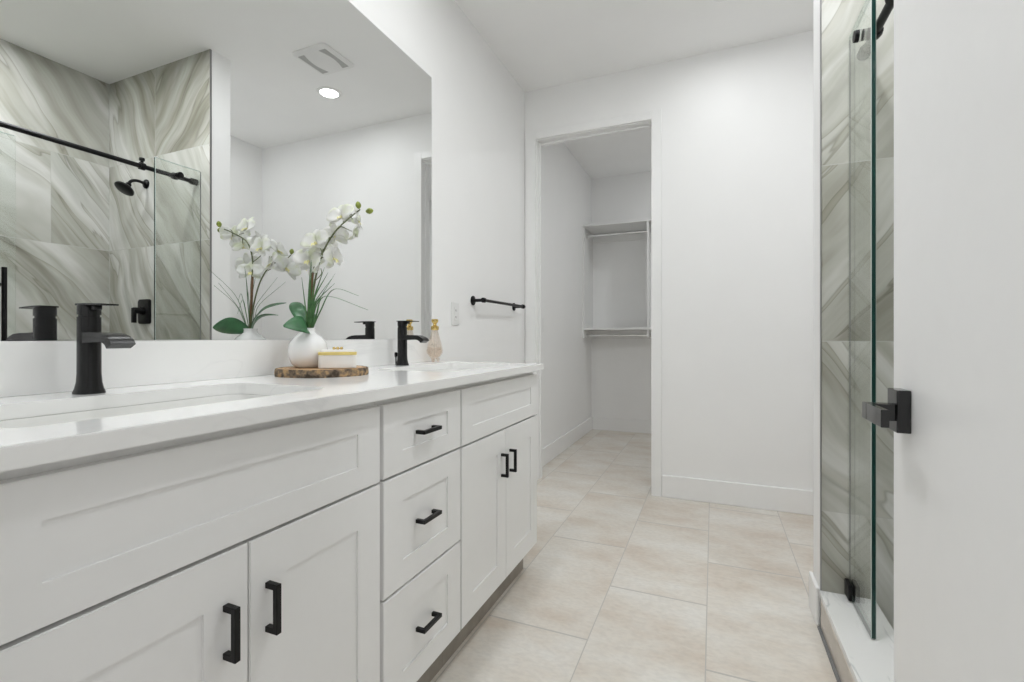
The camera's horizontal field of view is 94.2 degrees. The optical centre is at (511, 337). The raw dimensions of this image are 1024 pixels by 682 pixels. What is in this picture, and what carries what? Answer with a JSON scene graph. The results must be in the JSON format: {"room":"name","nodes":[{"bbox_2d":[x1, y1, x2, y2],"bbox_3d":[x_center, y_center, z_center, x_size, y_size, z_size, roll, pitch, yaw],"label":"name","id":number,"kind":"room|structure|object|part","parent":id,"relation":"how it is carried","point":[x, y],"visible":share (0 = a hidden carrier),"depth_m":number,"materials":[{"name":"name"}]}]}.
{"room":"bathroom","nodes":[
{"label":"bathroom","id":0,"kind":"room"},
{"bbox_2d":[134,0,590,447],"bbox_3d":[-0.153,-0.367,2.947,0.120,2.740,5.210,0,0,23],"label":"wall","id":1,"kind":"structure","parent":0,"point":[478,107],"depth_m":2.85,"materials":[{"name":"paint"}]},
{"bbox_2d":[0,0,431,340],"bbox_3d":[-0.722,-0.610,1.440,0.005,1.233,1.746,0,0,23],"label":"wall mirror","id":2,"kind":"object","parent":1,"relation":"attached to","point":[169,163],"visible":1,"depth_m":1.24,"materials":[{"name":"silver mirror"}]},
{"bbox_2d":[0,339,434,397],"bbox_3d":[-0.714,0.059,1.439,0.020,0.104,1.750,0,0,23],"label":"backsplash","id":3,"kind":"structure","parent":1,"relation":"attached to","point":[26,367],"depth_m":1.13,"materials":[{"name":"white stone"}]},
{"bbox_2d":[451,302,458,324],"bbox_3d":[-0.292,-0.122,2.452,0.009,0.116,0.076,0,0,23],"label":"wall outlet","id":4,"kind":"object","parent":1,"relation":"attached to","point":[454,306],"visible":1,"depth_m":2.44,"materials":[{"name":"white plastic"}]},
{"bbox_2d":[471,296,525,310],"bbox_3d":[-0.066,-0.205,2.893,0.082,0.052,0.639,0,0,23],"label":"towel bar","id":5,"kind":"object","parent":1,"relation":"attached to","point":[474,300],"visible":1,"depth_m":2.73,"materials":[{"name":"black metal"}]},
{"bbox_3d":[-0.190,-0.205,2.627,0.060,0.052,0.052,0,0,23],"label":"post","id":6,"kind":"part","parent":5,"relation":"part of","materials":[{"name":"black metal"}]},
{"bbox_2d":[542,417,591,466],"bbox_3d":[0.509,0.934,4.341,0.014,0.138,1.887,0,0,23],"label":"baseboard","id":7,"kind":"structure","parent":1,"relation":"attached to","point":[549,452],"depth_m":4.23,"materials":[{"name":"paint"}]},
{"bbox_2d":[591,171,650,419],"bbox_3d":[1.962,-0.367,4.816,2.320,2.740,0.120,0,0,23],"label":"wall","id":8,"kind":"structure","parent":0,"point":[620,368],"depth_m":5.09,"materials":[{"name":"paint"}]},
{"bbox_2d":[582,218,650,338],"bbox_3d":[1.423,-0.568,4.764,1.365,1.162,0.394,0,0,23],"label":"shelf unit","id":9,"kind":"object","parent":8,"relation":"attached to","point":[631,230],"visible":0.58,"depth_m":4.92,"materials":[{"name":"white wood"}]},
{"bbox_3d":[0.804,-0.562,5.032,0.016,1.130,0.384,0,0,23],"label":"panel","id":10,"kind":"part","parent":9,"relation":"part of","materials":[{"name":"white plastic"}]},
{"bbox_3d":[1.095,-0.088,4.906,0.618,0.022,0.390,0,0,23],"label":"shelf","id":11,"kind":"part","parent":9,"relation":"part of","materials":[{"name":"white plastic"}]},
{"bbox_3d":[1.423,-1.139,4.764,1.365,0.021,0.394,0,0,23],"label":"shelf","id":12,"kind":"part","parent":9,"relation":"part of","materials":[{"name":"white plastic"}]},
{"bbox_3d":[1.066,-0.022,4.837,0.614,0.025,0.025,0,0,23],"label":"hanging rod","id":13,"kind":"part","parent":9,"relation":"part of","materials":[{"name":"silver metal"}]},
{"bbox_3d":[1.066,-1.055,4.837,0.614,0.025,0.025,0,0,23],"label":"hanging rod","id":14,"kind":"part","parent":9,"relation":"part of","materials":[{"name":"silver metal"}]},
{"bbox_3d":[1.168,-1.076,5.077,0.618,0.098,0.018,0,0,23],"label":"rail","id":15,"kind":"part","parent":9,"relation":"part of","materials":[{"name":"white plastic"}]},
{"bbox_3d":[1.168,-0.031,5.077,0.618,0.088,0.018,0,0,23],"label":"rail","id":16,"kind":"part","parent":9,"relation":"part of","materials":[{"name":"white plastic"}]},
{"bbox_3d":[1.389,-0.562,4.784,0.016,1.130,0.384,0,0,23],"label":"panel","id":17,"kind":"part","parent":9,"relation":"part of","materials":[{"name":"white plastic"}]},
{"bbox_2d":[592,417,650,433],"bbox_3d":[1.887,0.934,4.775,2.186,0.138,0.014,0,0,23],"label":"baseboard","id":18,"kind":"structure","parent":8,"relation":"attached to","point":[598,423],"depth_m":5.07,"materials":[{"name":"paint"}]},
{"bbox_2d":[454,0,812,178],"bbox_3d":[1.100,-1.787,2.417,2.840,0.100,5.210,0,0,23],"label":"ceiling","id":19,"kind":"structure","parent":0,"point":[542,44],"depth_m":2.72,"materials":[{"name":"paint"}]},
{"bbox_2d":[431,429,836,681],"bbox_3d":[0.778,1.053,1.658,2.840,0.100,6.860,0,0,23],"label":"floor","id":20,"kind":"structure","parent":0,"point":[619,582],"depth_m":1.86,"materials":[{"name":"beige tile"}]},
{"bbox_2d":[0,402,379,681],"bbox_3d":[-0.651,0.570,0.866,0.540,0.864,0.667,0,0,23],"label":"sink cabinet","id":21,"kind":"object","parent":20,"relation":"on","point":[251,553],"visible":0.99,"depth_m":0.70,"materials":[{"name":"paint"}]},
{"bbox_3d":[-0.500,0.604,0.623,0.019,0.543,0.329,0,0,23],"label":"door","id":22,"kind":"part","parent":21,"relation":"part of","materials":[{"name":"paint"}]},
{"bbox_3d":[-0.430,0.454,0.730,0.028,0.083,0.010,0,0,23],"label":"handle","id":23,"kind":"part","parent":21,"relation":"part of","materials":[{"name":"black metal"}]},
{"bbox_3d":[-0.401,0.454,0.799,0.028,0.083,0.010,0,0,23],"label":"handle","id":24,"kind":"part","parent":21,"relation":"part of","materials":[{"name":"black metal"}]},
{"bbox_3d":[-0.371,0.604,0.928,0.019,0.543,0.329,0,0,23],"label":"door","id":25,"kind":"part","parent":21,"relation":"part of","materials":[{"name":"paint"}]},
{"bbox_2d":[374,387,459,681],"bbox_3d":[-0.448,0.570,1.345,0.540,0.864,0.370,0,0,23],"label":"drawer cabinet","id":26,"kind":"object","parent":20,"relation":"on","point":[419,483],"visible":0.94,"depth_m":1.22,"materials":[{"name":"paint"}]},
{"bbox_3d":[-0.232,0.467,1.257,0.019,0.271,0.360,0,0,23],"label":"drawer","id":27,"kind":"part","parent":26,"relation":"part of","materials":[{"name":"paint"}]},
{"bbox_3d":[-0.232,0.241,1.257,0.019,0.170,0.360,0,0,23],"label":"drawer","id":28,"kind":"part","parent":26,"relation":"part of","materials":[{"name":"paint"}]},
{"bbox_3d":[-0.232,0.742,1.257,0.019,0.267,0.360,0,0,23],"label":"drawer","id":29,"kind":"part","parent":26,"relation":"part of","materials":[{"name":"paint"}]},
{"bbox_3d":[-0.215,0.741,1.238,0.028,0.010,0.083,0,0,23],"label":"handle","id":30,"kind":"part","parent":26,"relation":"part of","materials":[{"name":"black metal"}]},
{"bbox_3d":[-0.215,0.466,1.238,0.028,0.010,0.083,0,0,23],"label":"handle","id":31,"kind":"part","parent":26,"relation":"part of","materials":[{"name":"black metal"}]},
{"bbox_3d":[-0.215,0.240,1.238,0.028,0.010,0.083,0,0,23],"label":"handle","id":32,"kind":"part","parent":26,"relation":"part of","materials":[{"name":"black metal"}]},
{"bbox_2d":[442,372,536,666],"bbox_3d":[-0.245,0.570,1.824,0.540,0.864,0.667,0,0,23],"label":"sink cabinet","id":33,"kind":"object","parent":20,"relation":"on","point":[498,447],"visible":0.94,"depth_m":1.64,"materials":[{"name":"paint"}]},
{"bbox_2d":[0,361,543,472],"bbox_3d":[-0.464,0.124,1.333,0.564,0.026,1.750,0,0,23],"label":"countertop","id":34,"kind":"structure","parent":33,"relation":"on","point":[24,447],"depth_m":0.84,"materials":[{"name":"white stone"}]},
{"bbox_2d":[72,303,135,394],"bbox_3d":[-0.805,0.022,0.930,0.151,0.178,0.048,0,0,23],"label":"bathroom faucet","id":35,"kind":"object","parent":34,"relation":"on","point":[90,337],"visible":1,"depth_m":0.93,"materials":[{"name":"black metal"}]},
{"bbox_3d":[-0.816,-0.056,0.935,0.088,0.022,0.036,0,0,23],"label":"lever","id":36,"kind":"part","parent":35,"relation":"part of","materials":[{"name":"black metal"}]},
{"bbox_3d":[-0.783,0.005,0.921,0.104,0.032,0.041,0,0,23],"label":"spout","id":37,"kind":"part","parent":35,"relation":"part of","materials":[{"name":"black metal"}]},
{"bbox_2d":[0,394,269,427],"bbox_3d":[-0.641,0.207,0.868,0.340,0.139,0.560,0,0,23],"label":"undermount sink","id":38,"kind":"object","parent":34,"relation":"in","point":[124,410],"visible":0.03,"depth_m":0.93,"materials":[{"name":"white ceramic"}]},
{"bbox_2d":[274,365,368,377],"bbox_3d":[-0.558,0.099,1.412,0.254,0.022,0.243,0,0,23],"label":"wood slice","id":39,"kind":"object","parent":34,"relation":"on","point":[285,372],"visible":0.87,"depth_m":1.32,"materials":[{"name":"brown wood"}]},
{"bbox_2d":[287,328,327,367],"bbox_3d":[-0.603,0.030,1.406,0.111,0.116,0.111,0,0,23],"label":"bud vase","id":40,"kind":"object","parent":39,"relation":"on","point":[303,349],"visible":0.76,"depth_m":1.36,"materials":[{"name":"white ceramic"}]},
{"bbox_2d":[283,201,372,333],"bbox_3d":[-0.554,-0.163,1.441,0.236,0.479,0.263,0,0,-21],"label":"orchid plant","id":41,"kind":"object","parent":40,"relation":"in","point":[323,240],"visible":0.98,"depth_m":1.42,"materials":[{"name":"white plant"}]},
{"bbox_3d":[-0.595,-0.081,1.364,0.005,0.172,0.087,0,0,-11],"label":"grass blade","id":42,"kind":"part","parent":41,"relation":"part of","materials":[{"name":"green plant"}]},
{"bbox_3d":[-0.639,-0.226,1.505,0.028,0.079,0.093,0,0,9],"label":"flower","id":43,"kind":"part","parent":41,"relation":"part of","materials":[{"name":"white plant"}]},
{"bbox_3d":[-0.577,-0.104,1.353,0.005,0.217,0.117,0,0,-26],"label":"grass blade","id":44,"kind":"part","parent":41,"relation":"part of","materials":[{"name":"green plant"}]},
{"bbox_3d":[-0.624,-0.239,1.465,0.098,0.074,0.037,0,0,0],"label":"flower","id":45,"kind":"part","parent":41,"relation":"part of","materials":[{"name":"white plant"}]},
{"bbox_3d":[-0.595,-0.108,1.401,0.022,0.228,0.008,0,0,28],"label":"grass blade","id":46,"kind":"part","parent":41,"relation":"part of","materials":[{"name":"green plant"}]},
{"bbox_3d":[-0.575,-0.079,1.362,0.006,0.167,0.104,0,0,-33],"label":"grass blade","id":47,"kind":"part","parent":41,"relation":"part of","materials":[{"name":"green plant"}]},
{"bbox_3d":[-0.596,-0.295,1.440,0.104,0.076,0.034,0,0,14],"label":"flower","id":48,"kind":"part","parent":41,"relation":"part of","materials":[{"name":"white plant"}]},
{"bbox_3d":[-0.577,-0.217,1.413,0.025,0.058,0.082,0,0,-29],"label":"flower","id":49,"kind":"part","parent":41,"relation":"part of","materials":[{"name":"white plant"}]},
{"bbox_3d":[-0.585,-0.103,1.417,0.051,0.218,0.004,0,0,-36],"label":"grass blade","id":50,"kind":"part","parent":41,"relation":"part of","materials":[{"name":"green plant"}]},
{"bbox_3d":[-0.575,-0.093,1.405,0.062,0.198,0.007,0,0,-1],"label":"grass blade","id":51,"kind":"part","parent":41,"relation":"part of","materials":[{"name":"green plant"}]},
{"bbox_3d":[-0.567,-0.079,1.409,0.080,0.168,0.007,0,0,-8],"label":"grass blade","id":52,"kind":"part","parent":41,"relation":"part of","materials":[{"name":"green plant"}]},
{"bbox_3d":[-0.591,-0.292,1.488,0.039,0.066,0.100,0,0,44],"label":"flower","id":53,"kind":"part","parent":41,"relation":"part of","materials":[{"name":"white plant"}]},
{"bbox_3d":[-0.530,-0.240,1.417,0.015,0.076,0.089,0,0,15],"label":"flower","id":54,"kind":"part","parent":41,"relation":"part of","materials":[{"name":"white plant"}]},
{"bbox_3d":[-0.529,-0.070,1.403,0.151,0.149,0.009,0,0,-1],"label":"grass blade","id":55,"kind":"part","parent":41,"relation":"part of","materials":[{"name":"green plant"}]},
{"bbox_3d":[-0.541,-0.318,1.452,0.097,0.065,0.034,0,0,16],"label":"flower","id":56,"kind":"part","parent":41,"relation":"part of","materials":[{"name":"white plant"}]},
{"bbox_3d":[-0.516,-0.146,1.398,0.177,0.444,0.033,0,0,15],"label":"flower stem","id":57,"kind":"part","parent":41,"relation":"part of","materials":[{"name":"plant"}]},
{"bbox_3d":[-0.516,-0.059,1.404,0.178,0.127,0.012,0,0,-2],"label":"grass blade","id":58,"kind":"part","parent":41,"relation":"part of","materials":[{"name":"green plant"}]},
{"bbox_3d":[-0.512,-0.366,1.418,0.094,0.072,0.038,0,0,23],"label":"flower","id":59,"kind":"part","parent":41,"relation":"part of","materials":[{"name":"white plant"}]},
{"bbox_3d":[-0.468,-0.322,1.421,0.027,0.065,0.087,0,0,-29],"label":"flower","id":60,"kind":"part","parent":41,"relation":"part of","materials":[{"name":"white plant"}]},
{"bbox_3d":[-0.452,-0.344,1.393,0.018,0.067,0.079,0,0,-5],"label":"flower","id":61,"kind":"part","parent":41,"relation":"part of","materials":[{"name":"white plant"}]},
{"bbox_2d":[318,347,356,368],"bbox_3d":[-0.504,0.057,1.376,0.105,0.062,0.047,0,0,-18],"label":"trinket box","id":62,"kind":"object","parent":39,"relation":"on","point":[335,357],"visible":1,"depth_m":1.35,"materials":[{"name":"white ceramic"}]},
{"bbox_3d":[-0.504,0.045,1.376,0.105,0.009,0.047,0,0,-18],"label":"lid","id":63,"kind":"part","parent":62,"relation":"part of","materials":[{"name":"gold metal"}]},
{"bbox_3d":[-0.504,0.038,1.376,0.095,0.006,0.037,0,0,-18],"label":"lid","id":64,"kind":"part","parent":62,"relation":"part of","materials":[{"name":"white ceramic"}]},
{"bbox_2d":[394,321,428,365],"bbox_3d":[-0.402,0.022,1.883,0.151,0.178,0.048,0,0,23],"label":"bathroom faucet","id":65,"kind":"object","parent":34,"relation":"on","point":[401,359],"visible":0.98,"depth_m":1.88,"materials":[{"name":"black metal"}]},
{"bbox_3d":[-0.414,-0.056,1.888,0.088,0.022,0.036,0,0,23],"label":"lever","id":66,"kind":"part","parent":65,"relation":"part of","materials":[{"name":"black metal"}]},
{"bbox_3d":[-0.381,0.005,1.874,0.104,0.032,0.041,0,0,23],"label":"spout","id":67,"kind":"part","parent":65,"relation":"part of","materials":[{"name":"black metal"}]},
{"bbox_2d":[429,319,442,357],"bbox_3d":[-0.348,0.013,2.143,0.070,0.194,0.070,0,0,-45],"label":"glass bottle","id":68,"kind":"object","parent":34,"relation":"on","point":[434,327],"visible":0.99,"depth_m":2.14,"materials":[{"name":"glass"}]},
{"bbox_2d":[431,368,469,371],"bbox_3d":[-0.236,0.207,1.826,0.340,0.139,0.560,0,0,23],"label":"undermount sink","id":69,"kind":"object","parent":34,"relation":"in","point":[450,369],"visible":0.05,"depth_m":2.10,"materials":[{"name":"white ceramic"}]},
{"bbox_3d":[-0.095,0.604,1.580,0.019,0.543,0.329,0,0,23],"label":"door","id":70,"kind":"part","parent":33,"relation":"part of","materials":[{"name":"paint"}]},
{"bbox_3d":[-0.030,0.241,1.733,0.019,0.171,0.661,0,0,23],"label":"false drawer","id":71,"kind":"part","parent":33,"relation":"part of","materials":[{"name":"paint"}]},
{"bbox_3d":[-0.025,0.454,1.688,0.028,0.083,0.010,0,0,23],"label":"handle","id":72,"kind":"part","parent":33,"relation":"part of","materials":[{"name":"black metal"}]},
{"bbox_3d":[0.004,0.454,1.757,0.028,0.083,0.010,0,0,23],"label":"handle","id":73,"kind":"part","parent":33,"relation":"part of","materials":[{"name":"black metal"}]},
{"bbox_3d":[0.034,0.604,1.886,0.019,0.543,0.329,0,0,23],"label":"door","id":74,"kind":"part","parent":33,"relation":"part of","materials":[{"name":"paint"}]},
{"bbox_2d":[821,601,854,681],"bbox_3d":[0.832,0.949,0.895,0.151,0.108,1.558,0,0,23],"label":"shower curb","id":75,"kind":"object","parent":20,"relation":"on","point":[845,675],"visible":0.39,"depth_m":1.44,"materials":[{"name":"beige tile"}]},
{"bbox_2d":[819,590,893,681],"bbox_3d":[0.832,0.884,0.895,0.159,0.022,1.558,0,0,23],"label":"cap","id":76,"kind":"object","parent":75,"relation":"on","point":[868,659],"visible":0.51,"depth_m":1.38,"materials":[{"name":"white stone"}]},
{"bbox_2d":[844,0,875,639],"bbox_3d":[1.093,-0.068,1.490,0.032,1.882,0.260,0,0,23],"label":"glass shower door","id":77,"kind":"structure","parent":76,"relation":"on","point":[853,590],"depth_m":1.37,"materials":[{"name":"clear glass"}]},
{"bbox_2d":[525,30,812,490],"bbox_3d":[1.313,-0.367,2.913,2.607,2.740,0.112,0,0,23],"label":"wall","id":78,"kind":"structure","parent":0,"point":[737,122],"depth_m":2.85,"materials":[{"name":"paint"}]},
{"bbox_2d":[526,109,661,496],"bbox_3d":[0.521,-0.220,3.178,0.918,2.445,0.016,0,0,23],"label":"trim","id":79,"kind":"structure","parent":78,"relation":"attached to","point":[655,116],"depth_m":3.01,"materials":[{"name":"paint"}]},
{"bbox_2d":[662,475,812,514],"bbox_3d":[1.717,0.934,2.673,1.676,0.138,0.014,0,0,23],"label":"baseboard","id":80,"kind":"structure","parent":78,"relation":"attached to","point":[790,500],"depth_m":2.82,"materials":[{"name":"paint"}]},
{"bbox_2d":[813,0,819,588],"bbox_3d":[1.571,-0.367,1.506,1.036,2.740,0.122,0,0,23],"label":"wall","id":81,"kind":"structure","parent":0,"point":[816,3],"depth_m":1.69,"materials":[{"name":"paint"}]},
{"bbox_2d":[809,571,819,624],"bbox_3d":[1.568,0.938,1.515,1.049,0.130,0.133,0,0,23],"label":"baseboard","id":82,"kind":"structure","parent":81,"relation":"attached to","point":[814,598],"depth_m":1.68,"materials":[{"name":"paint"}]},
{"bbox_2d":[820,0,821,625],"bbox_3d":[1.069,-0.367,1.647,0.003,2.740,0.011,0,0,23],"label":"trim","id":83,"kind":"structure","parent":81,"relation":"attached to","point":[820,0],"depth_m":1.64,"materials":[{"name":"grey metal"}]},
{"bbox_2d":[817,625,840,681],"bbox_3d":[0.758,1.000,0.927,0.009,0.006,1.558,0,0,23],"label":"trim","id":84,"kind":"structure","parent":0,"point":[837,677],"depth_m":1.49,"materials":[{"name":"grey metal"}]},
{"bbox_2d":[822,0,893,629],"bbox_3d":[1.540,-0.377,1.447,1.026,2.720,0.009,0,0,23],"label":"tiled wall","id":85,"kind":"structure","parent":0,"point":[839,17],"depth_m":1.60,"materials":[{"name":"tile"}]},
{"bbox_2d":[852,0,893,60],"bbox_3d":[0.859,-0.960,0.884,0.076,0.067,1.556,0,0,23],"label":"rail","id":86,"kind":"object","parent":85,"relation":"attached to","point":[864,52],"visible":0.84,"depth_m":1.47,"materials":[{"name":"black metal"}]},
{"bbox_3d":[0.112,-0.367,0.072,2.607,2.740,0.120,0,0,23],"label":"wall","id":87,"kind":"structure","parent":0,"visible":0},
{"bbox_2d":[862,0,1023,681],"bbox_3d":[0.487,-0.194,0.409,0.145,2.377,0.785,0,0,23],"label":"door","id":88,"kind":"structure","parent":87,"relation":"in","point":[954,409],"depth_m":0.57,"materials":[{"name":"paint"}]},
{"bbox_3d":[0.551,0.114,0.701,0.037,0.025,0.092,0,0,23],"label":"handle lever","id":89,"kind":"part","parent":88,"relation":"part of","materials":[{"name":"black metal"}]}
]}

